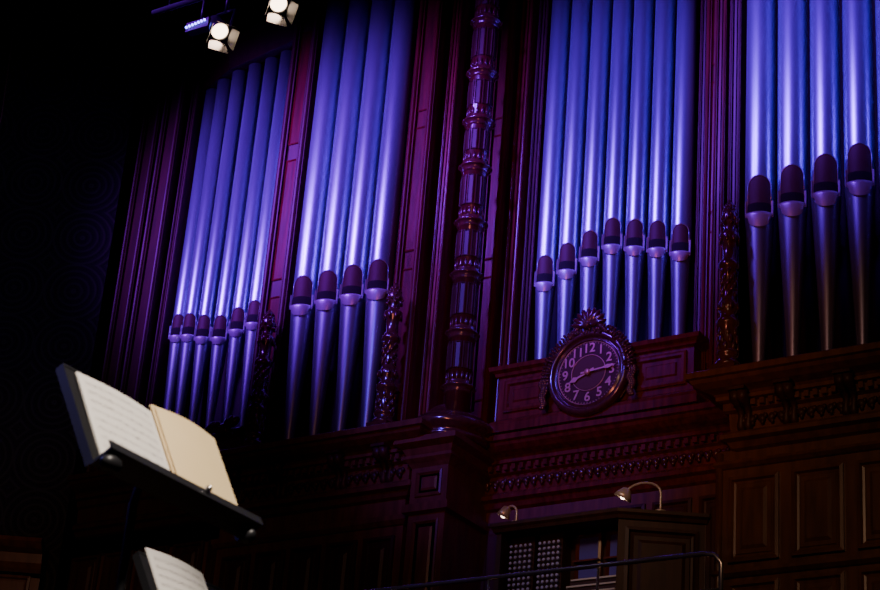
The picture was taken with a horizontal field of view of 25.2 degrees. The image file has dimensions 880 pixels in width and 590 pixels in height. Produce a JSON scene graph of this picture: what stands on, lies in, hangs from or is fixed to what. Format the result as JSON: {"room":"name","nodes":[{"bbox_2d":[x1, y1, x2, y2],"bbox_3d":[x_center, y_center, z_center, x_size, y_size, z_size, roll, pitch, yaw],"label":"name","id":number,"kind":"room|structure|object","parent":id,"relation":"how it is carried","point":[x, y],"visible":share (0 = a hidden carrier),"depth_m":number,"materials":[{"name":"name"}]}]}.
{"room":"auditorium","nodes":[
{"label":"auditorium","id":0,"kind":"room"},
{"bbox_2d":[0,0,154,589],"bbox_3d":[-7.685,2.068,22.578,7.000,16.750,0.250,4,-25,2],"label":"wall","id":1,"kind":"structure","parent":0,"point":[76,67],"depth_m":23.86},
{"bbox_2d":[60,0,215,589],"bbox_3d":[2.095,1.863,20.404,34.000,16.750,0.200,-11,-30,31],"label":"wall","id":2,"kind":"structure","parent":0,"point":[74,548],"depth_m":26.00,"materials":[{"name":"paint"}]},
{"bbox_3d":[-3.198,-10.176,15.703,34.000,0.200,24.000,-11,-30,31],"label":"ceiling","id":3,"kind":"structure","parent":0,"visible":0},
{"bbox_2d":[151,0,210,36],"bbox_3d":[0.664,-5.500,18.546,8.000,5.230,0.126,-11,-30,31],"label":"bar","id":4,"kind":"object","parent":3,"relation":"hanging from","point":[201,26],"visible":0.99,"depth_m":19.22,"materials":[{"name":"grey"}]},
{"bbox_2d":[207,0,239,53],"bbox_3d":[-2.111,-2.633,18.976,0.272,0.719,0.505,15,-27,-21],"label":"spotlight","id":5,"kind":"object","parent":4,"relation":"hanging from","point":[219,30],"visible":1,"depth_m":18.91,"materials":[{"name":"grey metal"}]},
{"bbox_2d":[265,0,297,26],"bbox_3d":[-1.524,-2.800,18.643,0.272,0.610,0.495,14,-27,-19],"label":"spotlight","id":6,"kind":"object","parent":4,"relation":"hanging from","point":[277,7],"visible":1,"depth_m":18.58,"materials":[{"name":"grey metal"}]},
{"bbox_3d":[-4.474,5.123,8.518,34.000,0.200,24.000,-11,-30,31],"label":"floor","id":7,"kind":"structure","parent":0,"visible":0},
{"bbox_2d":[0,535,45,589],"bbox_3d":[-8.105,5.988,20.325,6.900,7.700,0.380,4,-25,2],"label":"gallery","id":8,"kind":"object","parent":7,"relation":"on","point":[21,554],"visible":1,"depth_m":21.70,"materials":[{"name":"brown wood"}]},
{"bbox_2d":[66,0,879,589],"bbox_3d":[1.264,1.280,18.957,12.720,16.450,1.510,-11,-30,31],"label":"pipe organ","id":9,"kind":"object","parent":7,"relation":"on","point":[414,272],"visible":1,"depth_m":20.03,"materials":[{"name":"metal"}]},
{"bbox_2d":[538,307,636,416],"bbox_3d":[1.433,0.637,18.982,1.072,1.123,0.200,-11,-30,31],"label":"clock","id":10,"kind":"object","parent":9,"relation":"on","point":[593,372],"depth_m":18.93,"materials":[{"name":"brown wood"}]},
{"bbox_3d":[-0.627,5.715,15.526,10.100,5.250,1.850,-11,-30,31],"label":"platform","id":11,"kind":"object","parent":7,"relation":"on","visible":0},
{"bbox_2d":[367,551,723,589],"bbox_3d":[-0.448,2.762,16.258,6.082,0.730,0.040,-11,-30,31],"label":"handrail","id":12,"kind":"object","parent":11,"relation":"on","point":[598,566],"visible":1,"depth_m":15.46,"materials":[{"name":"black metal"}]},
{"bbox_2d":[490,507,710,589],"bbox_3d":[1.331,2.648,16.680,1.920,1.560,0.671,-11,-30,31],"label":"organ console","id":13,"kind":"object","parent":11,"relation":"on","point":[611,534],"visible":0.9,"depth_m":16.79,"materials":[{"name":"brown wood"}]},
{"bbox_2d":[496,505,517,520],"bbox_3d":[0.611,1.936,17.344,0.249,0.180,0.130,-11,-30,31],"label":"gooseneck lamp","id":14,"kind":"object","parent":13,"relation":"on","point":[504,512],"visible":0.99,"depth_m":17.34,"materials":[{"name":"gold metal"}]},
{"bbox_2d":[614,481,665,510],"bbox_3d":[1.715,1.745,16.883,0.494,0.300,0.170,-11,-30,31],"label":"gooseneck lamp","id":15,"kind":"object","parent":13,"relation":"on","point":[624,493],"visible":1,"depth_m":16.92,"materials":[{"name":"gold metal"}]},
{"bbox_3d":[-0.728,4.319,8.206,9.900,1.550,10.300,-11,-30,31],"label":"stage platform","id":16,"kind":"object","parent":7,"relation":"on","visible":0},
{"bbox_2d":[56,363,262,589],"bbox_3d":[-0.618,0.801,4.059,0.436,1.295,0.549,0,-26,11],"label":"music stand","id":17,"kind":"object","parent":16,"relation":"on","point":[157,451],"visible":1,"depth_m":4.23,"materials":[{"name":"grey"}]},
{"bbox_2d":[132,547,223,589],"bbox_3d":[-0.562,1.246,4.866,0.444,1.186,0.564,-1,-26,13],"label":"music stand","id":18,"kind":"object","parent":16,"relation":"on","point":[156,570],"visible":1,"depth_m":5.00,"materials":[{"name":"grey"}]}
]}

